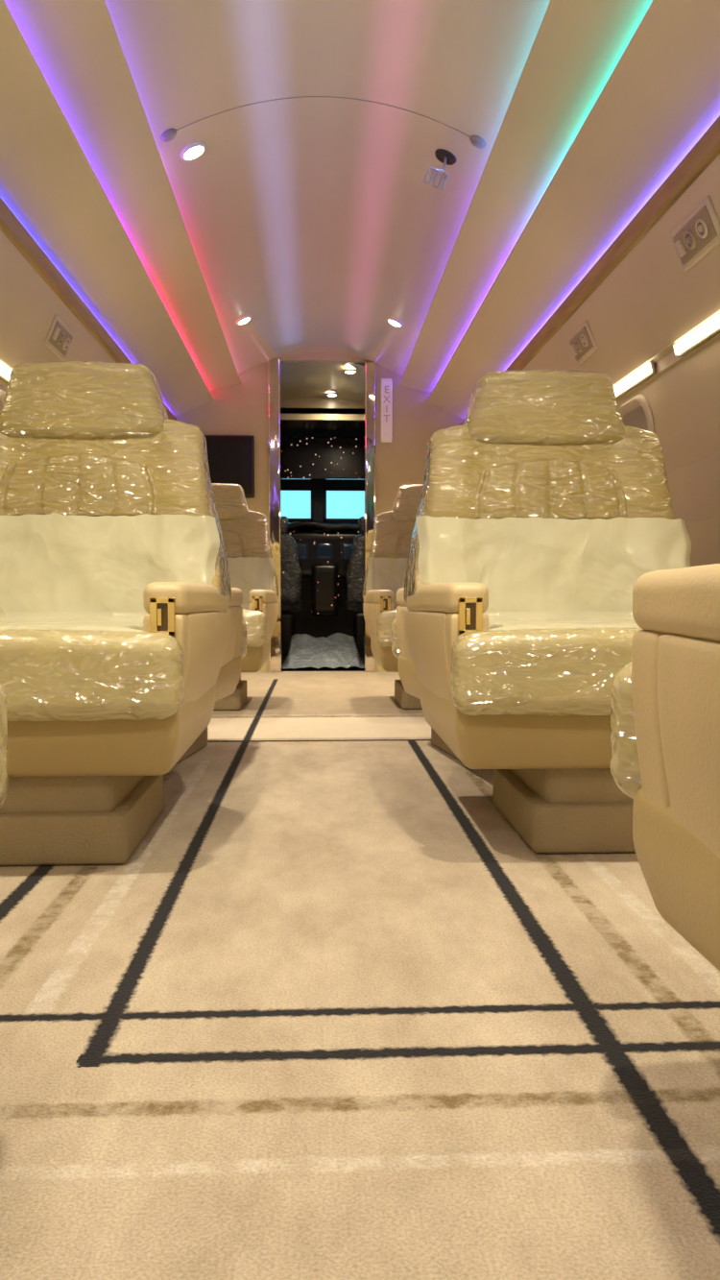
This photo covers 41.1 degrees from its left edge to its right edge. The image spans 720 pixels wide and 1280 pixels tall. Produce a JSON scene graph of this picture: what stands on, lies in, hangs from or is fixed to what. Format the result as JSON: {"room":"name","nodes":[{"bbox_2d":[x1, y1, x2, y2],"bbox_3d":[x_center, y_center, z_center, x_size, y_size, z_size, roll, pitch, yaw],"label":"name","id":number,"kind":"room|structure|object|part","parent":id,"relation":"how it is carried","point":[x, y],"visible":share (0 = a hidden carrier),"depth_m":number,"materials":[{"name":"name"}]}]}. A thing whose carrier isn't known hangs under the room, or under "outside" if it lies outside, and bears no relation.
{"room":"aircraft cabin","nodes":[
{"label":"aircraft cabin","id":0,"kind":"room"},
{"bbox_2d":[0,229,114,390],"bbox_3d":[-1.213,-0.407,2.131,0.230,1.716,9.400,0,3,-3],"label":"wall","id":1,"kind":"structure","parent":0,"point":[29,305],"depth_m":3.55,"materials":[{"name":"beige plastic"}]},
{"bbox_2d":[0,387,5,410],"bbox_3d":[-1.365,-0.712,3.693,0.064,0.470,0.400,0,3,-3],"label":"window","id":2,"kind":"structure","parent":1,"relation":"in","point":[2,392],"depth_m":3.60,"materials":[{"name":"beige plastic"}]},
{"bbox_2d":[0,362,11,383],"bbox_3d":[-1.297,-0.974,3.278,0.028,0.049,0.770,0,3,-3],"label":"light bar","id":3,"kind":"object","parent":1,"relation":"attached to","point":[5,372],"visible":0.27,"depth_m":3.52,"materials":[{"name":"beige plastic"}]},
{"bbox_2d":[43,314,74,361],"bbox_3d":[-1.226,-1.230,3.916,0.058,0.117,0.280,0,3,-2],"label":"panel","id":4,"kind":"object","parent":1,"relation":"attached to","point":[59,338],"visible":1,"depth_m":3.88,"materials":[{"name":"beige plastic"}]},
{"bbox_2d":[52,326,60,339],"bbox_3d":[-1.211,-1.221,3.827,0.010,0.048,0.034,23,1,-3],"label":"switch","id":5,"kind":"object","parent":4,"relation":"attached to","point":[56,329],"depth_m":3.81,"materials":[{"name":"beige plastic"}]},
{"bbox_2d":[62,337,70,350],"bbox_3d":[-1.218,-1.228,3.983,0.029,0.054,0.056,0,3,-3],"label":"reading lamp","id":6,"kind":"object","parent":4,"relation":"attached to","point":[66,342],"depth_m":3.97,"materials":[{"name":"grey plastic"}]},
{"bbox_2d":[0,197,178,421],"bbox_3d":[-1.090,-1.293,2.095,0.047,0.066,9.400,0,3,-3],"label":"trim","id":7,"kind":"structure","parent":1,"relation":"attached to","point":[11,226],"depth_m":3.62,"materials":[{"name":"brown wood"}]},
{"bbox_2d":[174,352,464,672],"bbox_3d":[-0.282,-0.906,6.890,2.520,2.270,0.060,0,3,-3],"label":"wall","id":8,"kind":"structure","parent":0,"point":[242,408],"depth_m":6.84,"materials":[{"name":"plastic"}]},
{"bbox_2d":[204,434,254,498],"bbox_3d":[-1.029,-1.227,6.793,0.560,0.440,0.034,0,3,-3],"label":"wall monitor","id":9,"kind":"object","parent":8,"relation":"attached to","point":[230,458],"visible":0.44,"depth_m":6.78,"materials":[{"name":"black plastic"}]},
{"bbox_2d":[267,358,281,672],"bbox_3d":[-0.608,-0.880,6.866,0.085,2.220,0.110,0,3,-3],"label":"trim","id":10,"kind":"structure","parent":8,"relation":"attached to","point":[274,365],"depth_m":6.80,"materials":[{"name":"metal"}]},
{"bbox_2d":[364,362,375,672],"bbox_3d":[0.071,-0.871,6.897,0.075,2.200,0.110,0,3,-3],"label":"trim","id":11,"kind":"structure","parent":8,"relation":"attached to","point":[370,367],"depth_m":6.83,"materials":[{"name":"metal"}]},
{"bbox_2d":[381,378,392,442],"bbox_3d":[0.190,-1.634,6.836,0.084,0.450,0.020,0,3,-3],"label":"exit sign","id":12,"kind":"object","parent":8,"relation":"attached to","point":[386,383],"visible":1,"depth_m":6.83,"materials":[{"name":"plastic"}]},
{"bbox_2d":[280,408,364,637],"bbox_3d":[-0.410,-0.973,9.080,2.400,2.200,1.650,0,3,-3],"label":"cockpit","id":13,"kind":"object","parent":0,"point":[304,621],"visible":0.05,"depth_m":9.84},
{"bbox_2d":[281,487,313,521],"bbox_3d":[-0.656,-1.374,9.747,0.370,0.340,0.040,0,3,-3],"label":"window","id":14,"kind":"structure","parent":13,"relation":"attached to","point":[297,503],"depth_m":9.75,"materials":[{"name":"blue glass"}]},
{"bbox_2d":[281,436,364,479],"bbox_3d":[-0.345,-1.732,9.163,0.820,0.390,0.080,0,3,-3],"label":"panel","id":15,"kind":"object","parent":13,"relation":"attached to","point":[301,457],"visible":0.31,"depth_m":9.12,"materials":[{"name":"black"}]},
{"bbox_2d":[286,521,361,616],"bbox_3d":[-0.345,-0.707,9.421,1.560,0.936,0.440,0,3,-3],"label":"panel","id":16,"kind":"object","parent":13,"relation":"attached to","point":[324,557],"visible":0.34,"depth_m":9.36,"materials":[{"name":"black"}]},
{"bbox_3d":[-0.349,-0.842,9.505,1.500,0.450,0.250,0,3,-3],"label":"panel","id":17,"kind":"part","parent":16,"relation":"part of","materials":[{"name":"black"}]},
{"bbox_2d":[323,487,364,521],"bbox_3d":[-0.112,-1.375,9.772,0.520,0.340,0.040,0,3,-3],"label":"window","id":18,"kind":"structure","parent":13,"relation":"attached to","point":[340,504],"depth_m":9.77,"materials":[{"name":"blue glass"}]},
{"bbox_2d":[280,362,364,406],"bbox_3d":[-0.293,-1.923,7.543,1.260,0.240,1.340,0,3,-3],"label":"ceiling","id":19,"kind":"structure","parent":0,"point":[298,379],"depth_m":7.51,"materials":[{"name":"beige paint"}]},
{"bbox_2d":[325,392,338,396],"bbox_3d":[-0.234,-2.043,8.011,0.102,0.025,0.102,0,3,-3],"label":"recessed light","id":20,"kind":"object","parent":19,"relation":"in","point":[326,394],"visible":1,"depth_m":7.99,"materials":[{"name":"white plastic"}]},
{"bbox_2d":[343,368,357,373],"bbox_3d":[-0.072,-1.974,7.070,0.102,0.025,0.102,0,3,-3],"label":"recessed light","id":21,"kind":"object","parent":19,"relation":"in","point":[346,371],"visible":1,"depth_m":7.04,"materials":[{"name":"white plastic"}]},
{"bbox_2d":[280,397,364,421],"bbox_3d":[-0.314,-2.010,8.235,0.800,0.250,0.050,0,3,-3],"label":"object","id":22,"kind":"structure","parent":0,"point":[305,403],"depth_m":8.21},
{"bbox_2d":[0,655,719,1279],"bbox_3d":[-0.136,0.403,3.720,2.380,0.050,12.400,0,3,-3],"label":"floor","id":23,"kind":"structure","parent":0,"point":[332,1015],"depth_m":1.20,"materials":[{"name":"carpet"}]},
{"bbox_2d":[0,683,8,806],"bbox_3d":[-0.684,-0.048,0.623,0.718,1.136,0.846,0,3,-3],"label":"seat","id":24,"kind":"object","parent":23,"relation":"on","point":[4,777],"visible":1,"depth_m":1.01,"materials":[{"name":"beige leather"}]},
{"bbox_2d":[0,361,231,865],"bbox_3d":[-0.690,-0.121,2.203,0.718,1.136,0.846,0,3,-3],"label":"seat","id":25,"kind":"object","parent":23,"relation":"on","point":[115,587],"visible":1,"depth_m":2.30,"materials":[{"name":"leather"}]},
{"bbox_2d":[0,628,183,721],"bbox_3d":[-0.684,0.057,2.077,0.655,0.175,0.578,0,3,-3],"label":"seat cushion","id":26,"kind":"object","parent":25,"relation":"on","point":[46,674],"depth_m":1.80,"materials":[{"name":"beige plastic"}]},
{"bbox_3d":[-0.701,-0.241,2.442,0.670,0.635,0.352,0,3,-3],"label":"backrest","id":27,"kind":"part","parent":25,"relation":"part of","materials":[{"name":"leather"}]},
{"bbox_3d":[-0.682,-0.133,2.082,0.702,0.325,0.548,0,3,-3],"label":"seat","id":28,"kind":"part","parent":25,"relation":"part of","materials":[{"name":"beige leather"}]},
{"bbox_3d":[-0.403,0.079,1.951,0.100,0.262,0.083,0,3,-3],"label":"arm","id":29,"kind":"part","parent":25,"relation":"part of","materials":[{"name":"beige leather"}]},
{"bbox_3d":[-0.382,-0.091,2.223,0.101,0.078,0.643,0,3,0],"label":"armrest","id":30,"kind":"part","parent":25,"relation":"part of","materials":[{"name":"beige leather"}]},
{"bbox_3d":[-0.395,0.061,2.322,0.110,0.262,0.651,0,3,-3],"label":"panel","id":31,"kind":"part","parent":25,"relation":"part of","materials":[{"name":"beige leather"}]},
{"bbox_2d":[174,587,247,765],"bbox_3d":[-0.780,-0.169,3.223,0.718,1.136,0.846,0,3,5],"label":"seat","id":32,"kind":"object","parent":23,"relation":"on","point":[229,673],"visible":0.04,"depth_m":3.37,"materials":[{"name":"beige leather"}]},
{"bbox_3d":[-0.491,0.025,3.106,0.110,0.262,0.651,0,3,5],"label":"panel","id":33,"kind":"part","parent":32,"relation":"part of","materials":[{"name":"beige leather"}]},
{"bbox_3d":[-0.474,-0.136,3.191,0.101,0.078,0.643,0,3,2],"label":"armrest","id":34,"kind":"part","parent":32,"relation":"part of","materials":[{"name":"beige leather"}]},
{"bbox_3d":[-0.480,0.007,3.478,0.100,0.262,0.083,0,3,5],"label":"arm","id":35,"kind":"part","parent":32,"relation":"part of","materials":[{"name":"beige leather"}]},
{"bbox_2d":[239,618,247,658],"bbox_3d":[-0.768,-0.003,3.364,0.655,0.175,0.578,0,3,5],"label":"seat cushion","id":36,"kind":"object","parent":32,"relation":"on","point":[243,647],"depth_m":3.53,"materials":[{"name":"beige leather"}]},
{"bbox_2d":[211,483,278,710],"bbox_3d":[-0.783,-0.243,4.819,0.718,1.136,0.846,0,3,-3],"label":"seat","id":37,"kind":"object","parent":23,"relation":"on","point":[245,533],"visible":0.41,"depth_m":4.95,"materials":[{"name":"beige leather"}]},
{"bbox_3d":[-0.794,-0.363,5.058,0.670,0.635,0.352,0,3,-3],"label":"backrest","id":38,"kind":"part","parent":37,"relation":"part of","materials":[{"name":"leather"}]},
{"bbox_3d":[-0.775,-0.255,4.697,0.702,0.325,0.548,0,3,-3],"label":"seat","id":39,"kind":"part","parent":37,"relation":"part of","materials":[{"name":"beige leather"}]},
{"bbox_2d":[242,610,265,647],"bbox_3d":[-0.777,-0.065,4.693,0.655,0.175,0.578,0,3,-3],"label":"seat cushion","id":40,"kind":"object","parent":37,"relation":"on","point":[255,620],"depth_m":4.43,"materials":[{"name":"beige leather"}]},
{"bbox_3d":[-0.496,-0.043,4.567,0.100,0.262,0.083,0,3,-3],"label":"arm","id":41,"kind":"part","parent":37,"relation":"part of","materials":[{"name":"beige leather"}]},
{"bbox_3d":[-0.475,-0.213,4.838,0.101,0.078,0.643,0,3,0],"label":"armrest","id":42,"kind":"part","parent":37,"relation":"part of","materials":[{"name":"beige leather"}]},
{"bbox_3d":[-0.487,-0.060,4.938,0.110,0.262,0.651,0,3,-3],"label":"panel","id":43,"kind":"part","parent":37,"relation":"part of","materials":[{"name":"beige leather"}]},
{"bbox_2d":[281,516,301,655],"bbox_3d":[-0.757,-0.486,8.775,0.451,1.256,0.533,0,3,-3],"label":"seat","id":44,"kind":"object","parent":23,"relation":"on","point":[291,571],"visible":0.43,"depth_m":8.53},
{"bbox_3d":[-0.756,-0.059,8.802,0.300,0.400,0.320,0,3,-3],"label":"seat","id":45,"kind":"part","parent":44,"relation":"part of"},
{"bbox_2d":[281,600,301,611],"bbox_3d":[-0.758,-0.321,8.829,0.440,0.120,0.440,0,3,-3],"label":"seat cushion","id":46,"kind":"object","parent":44,"relation":"on","point":[284,607],"depth_m":8.62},
{"bbox_3d":[-0.748,-0.628,8.574,0.451,0.643,0.144,0,3,-3],"label":"backrest","id":47,"kind":"part","parent":44,"relation":"part of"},
{"bbox_2d":[281,632,364,668],"bbox_3d":[-0.294,0.071,7.656,0.620,0.223,1.200,0,3,-3],"label":"plastic sheet","id":48,"kind":"object","parent":23,"relation":"on","point":[338,649],"visible":1,"depth_m":7.43,"materials":[{"name":"plastic"}]},
{"bbox_2d":[345,516,364,655],"bbox_3d":[0.092,-0.488,8.813,0.451,1.256,0.533,0,3,-3],"label":"seat","id":49,"kind":"object","parent":23,"relation":"on","point":[355,570],"visible":0.43,"depth_m":8.57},
{"bbox_2d":[345,599,363,611],"bbox_3d":[0.091,-0.322,8.868,0.440,0.120,0.440,0,3,-3],"label":"seat cushion","id":50,"kind":"object","parent":49,"relation":"on","point":[350,607],"depth_m":8.65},
{"bbox_3d":[0.101,-0.630,8.612,0.451,0.643,0.144,0,3,-3],"label":"backrest","id":51,"kind":"part","parent":49,"relation":"part of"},
{"bbox_3d":[0.093,-0.061,8.840,0.300,0.400,0.320,0,3,-3],"label":"seat","id":52,"kind":"part","parent":49,"relation":"part of","materials":[{"name":"black"}]},
{"bbox_2d":[362,483,423,709],"bbox_3d":[0.391,-0.245,4.871,0.718,1.136,0.846,0,3,-3],"label":"seat","id":53,"kind":"object","parent":23,"relation":"on","point":[387,559],"visible":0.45,"depth_m":4.98,"materials":[{"name":"beige leather"}]},
{"bbox_3d":[0.087,-0.062,4.964,0.110,0.262,0.651,0,3,-3],"label":"panel","id":54,"kind":"part","parent":53,"relation":"part of","materials":[{"name":"beige leather"}]},
{"bbox_3d":[0.083,-0.214,4.864,0.101,0.078,0.643,0,3,-6],"label":"armrest","id":55,"kind":"part","parent":53,"relation":"part of","materials":[{"name":"beige leather"}]},
{"bbox_3d":[0.129,-0.044,4.595,0.100,0.262,0.083,0,3,-3],"label":"arm","id":56,"kind":"part","parent":53,"relation":"part of","materials":[{"name":"beige leather"}]},
{"bbox_2d":[376,610,396,646],"bbox_3d":[0.397,-0.068,4.746,0.655,0.175,0.578,0,3,-3],"label":"seat cushion","id":57,"kind":"object","parent":53,"relation":"on","point":[384,618],"depth_m":4.46,"materials":[{"name":"beige plastic"}]},
{"bbox_3d":[0.399,-0.258,4.750,0.702,0.325,0.548,0,3,-3],"label":"seat","id":58,"kind":"part","parent":53,"relation":"part of","materials":[{"name":"beige leather"}]},
{"bbox_3d":[0.380,-0.365,5.110,0.670,0.635,0.352,0,3,-3],"label":"backrest","id":59,"kind":"part","parent":53,"relation":"part of","materials":[{"name":"leather"}]},
{"bbox_2d":[391,587,459,760],"bbox_3d":[0.509,-0.172,3.281,0.718,1.136,0.846,0,3,-11],"label":"seat","id":60,"kind":"object","parent":23,"relation":"on","point":[407,673],"visible":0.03,"depth_m":3.45,"materials":[{"name":"beige leather"}]},
{"bbox_2d":[391,617,399,657],"bbox_3d":[0.485,-0.006,3.420,0.655,0.175,0.578,0,3,-11],"label":"seat cushion","id":61,"kind":"object","parent":60,"relation":"on","point":[396,623],"depth_m":3.56,"materials":[{"name":"beige leather"}]},
{"bbox_3d":[0.189,0.006,3.508,0.100,0.262,0.083,0,3,-11],"label":"arm","id":62,"kind":"part","parent":60,"relation":"part of","materials":[{"name":"beige leather"}]},
{"bbox_3d":[0.207,-0.138,3.221,0.101,0.078,0.643,0,3,-7],"label":"armrest","id":63,"kind":"part","parent":60,"relation":"part of","materials":[{"name":"beige leather"}]},
{"bbox_3d":[0.232,0.023,3.139,0.110,0.262,0.651,0,3,-11],"label":"panel","id":64,"kind":"part","parent":60,"relation":"part of","materials":[{"name":"beige leather"}]},
{"bbox_2d":[403,369,691,853],"bbox_3d":[0.497,-0.126,2.296,0.718,1.136,0.846,0,3,-3],"label":"seat","id":65,"kind":"object","parent":23,"relation":"on","point":[541,514],"visible":0.84,"depth_m":2.40,"materials":[{"name":"beige leather"}]},
{"bbox_3d":[0.193,0.058,2.389,0.110,0.262,0.651,0,3,-3],"label":"panel","id":66,"kind":"part","parent":65,"relation":"part of","materials":[{"name":"beige leather"}]},
{"bbox_3d":[0.189,-0.094,2.288,0.101,0.078,0.643,0,3,-6],"label":"armrest","id":67,"kind":"part","parent":65,"relation":"part of","materials":[{"name":"beige leather"}]},
{"bbox_3d":[0.235,0.075,2.020,0.100,0.262,0.083,0,3,-3],"label":"arm","id":68,"kind":"part","parent":65,"relation":"part of","materials":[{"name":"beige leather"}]},
{"bbox_2d":[451,627,643,715],"bbox_3d":[0.503,0.052,2.171,0.655,0.175,0.578,0,3,-3],"label":"seat cushion","id":69,"kind":"object","parent":65,"relation":"on","point":[495,670],"depth_m":1.88,"materials":[{"name":"beige plastic"}]},
{"bbox_3d":[0.486,-0.245,2.535,0.670,0.635,0.352,0,3,-3],"label":"backrest","id":70,"kind":"part","parent":65,"relation":"part of","materials":[{"name":"leather"}]},
{"bbox_3d":[0.505,-0.138,2.175,0.702,0.325,0.548,0,3,-3],"label":"seat","id":71,"kind":"part","parent":65,"relation":"part of","materials":[{"name":"beige leather"}]},
{"bbox_2d":[610,563,719,971],"bbox_3d":[0.638,-0.054,0.763,0.718,1.136,0.846,0,3,-3],"label":"seat","id":72,"kind":"object","parent":23,"relation":"on","point":[665,709],"visible":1,"depth_m":0.93,"materials":[{"name":"beige leather"}]},
{"bbox_2d":[610,661,642,798],"bbox_3d":[0.632,0.111,0.904,0.655,0.175,0.578,0,3,-3],"label":"seat cushion","id":73,"kind":"object","parent":72,"relation":"on","point":[626,711],"depth_m":1.09,"materials":[{"name":"beige leather"}]},
{"bbox_3d":[0.351,0.121,1.032,0.100,0.262,0.083,0,3,-3],"label":"arm","id":74,"kind":"part","parent":72,"relation":"part of","materials":[{"name":"beige leather"}]},
{"bbox_3d":[0.331,-0.023,0.746,0.101,0.078,0.643,0,3,0],"label":"armrest","id":75,"kind":"part","parent":72,"relation":"part of","materials":[{"name":"beige leather"}]},
{"bbox_3d":[0.343,0.139,0.661,0.110,0.262,0.651,0,3,-3],"label":"panel","id":76,"kind":"part","parent":72,"relation":"part of","materials":[{"name":"beige leather"}]},
{"bbox_2d":[0,0,719,418],"bbox_3d":[-0.069,-1.574,2.128,2.084,0.494,9.400,0,3,-3],"label":"ceiling","id":77,"kind":"structure","parent":0,"point":[315,220],"depth_m":3.34,"materials":[{"name":"white paint"}]},
{"bbox_2d":[179,141,206,160],"bbox_3d":[-0.606,-1.772,3.478,0.096,0.055,0.102,0,3,-8],"label":"ceiling spotlight","id":78,"kind":"object","parent":77,"relation":"attached to","point":[193,151],"visible":1,"depth_m":3.46,"materials":[{"name":"white plastic"}]},
{"bbox_2d":[236,315,251,325],"bbox_3d":[-0.684,-1.881,5.644,0.097,0.054,0.102,0,3,3],"label":"ceiling spotlight","id":79,"kind":"object","parent":77,"relation":"attached to","point":[246,319],"visible":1,"depth_m":5.62,"materials":[{"name":"white plastic"}]},
{"bbox_2d":[160,96,485,148],"bbox_3d":[-0.123,-1.797,3.318,1.129,0.161,0.062,0,3,-3],"label":"wire","id":80,"kind":"object","parent":77,"relation":"attached to","point":[169,134],"visible":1,"depth_m":3.31,"materials":[{"name":"grey plastic"}]},
{"bbox_2d":[386,317,403,327],"bbox_3d":[0.208,-1.892,5.714,0.097,0.052,0.102,0,3,3],"label":"ceiling spotlight","id":81,"kind":"object","parent":77,"relation":"attached to","point":[392,321],"visible":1,"depth_m":5.69,"materials":[{"name":"white plastic"}]},
{"bbox_2d":[423,148,457,191],"bbox_3d":[0.303,-1.731,3.538,0.123,0.151,0.084,-2,3,-40],"label":"ceiling lamp","id":82,"kind":"object","parent":77,"relation":"attached to","point":[445,156],"visible":1,"depth_m":3.53,"materials":[{"name":"silver metal"}]},
{"bbox_2d":[434,148,457,165],"bbox_3d":[0.316,-1.784,3.549,0.086,0.013,0.086,23,1,-3],"label":"socket","id":83,"kind":"object","parent":82,"relation":"attached to","point":[446,156],"depth_m":3.54,"materials":[{"name":"black metal"}]},
{"bbox_2d":[522,153,719,566],"bbox_3d":[1.075,-0.412,2.234,0.230,1.716,9.400,0,3,-3],"label":"wall","id":84,"kind":"structure","parent":0,"point":[636,317],"depth_m":3.26,"materials":[{"name":"beige plastic"}]},
{"bbox_2d":[567,319,598,364],"bbox_3d":[0.925,-1.233,3.993,0.058,0.117,0.280,0,3,-2],"label":"panel","id":85,"kind":"object","parent":84,"relation":"attached to","point":[582,342],"visible":1,"depth_m":3.96,"materials":[{"name":"beige plastic"}]},
{"bbox_2d":[570,343,578,356],"bbox_3d":[0.910,-1.233,4.082,0.010,0.048,0.034,-23,3,-1],"label":"switch","id":86,"kind":"object","parent":85,"relation":"attached to","point":[572,346],"depth_m":4.07,"materials":[{"name":"beige plastic"}]},
{"bbox_2d":[579,333,588,346],"bbox_3d":[0.917,-1.226,3.926,0.029,0.054,0.056,0,3,-3],"label":"reading lamp","id":87,"kind":"object","parent":85,"relation":"attached to","point":[584,337],"depth_m":3.92,"materials":[{"name":"grey plastic"}]},
{"bbox_2d":[459,115,719,425],"bbox_3d":[0.953,-1.297,2.187,0.047,0.066,9.400,0,3,-3],"label":"trim","id":88,"kind":"structure","parent":84,"relation":"attached to","point":[707,149],"depth_m":3.14,"materials":[{"name":"brown wood"}]},
{"bbox_2d":[613,361,655,398],"bbox_3d":[1.039,-0.994,3.708,0.028,0.049,0.520,0,3,-3],"label":"light bar","id":89,"kind":"object","parent":84,"relation":"attached to","point":[646,371],"visible":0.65,"depth_m":3.62,"materials":[{"name":"beige plastic"}]},
{"bbox_2d":[619,393,654,433],"bbox_3d":[1.085,-0.717,3.803,0.064,0.470,0.400,0,3,-3],"label":"window","id":90,"kind":"structure","parent":84,"relation":"in","point":[633,414],"depth_m":3.72,"materials":[{"name":"beige plastic"}]},
{"bbox_2d":[623,406,648,430],"bbox_3d":[1.094,-0.718,3.804,0.039,0.380,0.310,0,3,-3],"label":"shade","id":91,"kind":"object","parent":90,"relation":"attached to","point":[633,416],"depth_m":3.77,"materials":[{"name":"beige plastic"}]},
{"bbox_2d":[670,195,719,271],"bbox_3d":[0.979,-1.178,2.795,0.058,0.117,0.280,0,3,-2],"label":"panel","id":92,"kind":"object","parent":84,"relation":"attached to","point":[698,233],"visible":1,"depth_m":2.77,"materials":[{"name":"beige plastic"}]},
{"bbox_2d":[675,239,686,257],"bbox_3d":[0.964,-1.177,2.885,0.010,0.048,0.034,-23,3,-1],"label":"switch","id":93,"kind":"object","parent":92,"relation":"attached to","point":[681,247],"depth_m":2.88,"materials":[{"name":"beige plastic"}]},
{"bbox_2d":[695,217,707,238],"bbox_3d":[0.971,-1.170,2.729,0.029,0.054,0.056,0,3,-3],"label":"reading lamp","id":94,"kind":"object","parent":92,"relation":"attached to","point":[701,224],"depth_m":2.72,"materials":[{"name":"grey plastic"}]},
{"bbox_2d":[674,312,719,357],"bbox_3d":[1.079,-0.953,2.810,0.028,0.049,0.820,0,3,-3],"label":"light bar","id":95,"kind":"object","parent":84,"relation":"attached to","point":[709,328],"visible":1,"depth_m":3.02,"materials":[{"name":"beige plastic"}]}
]}

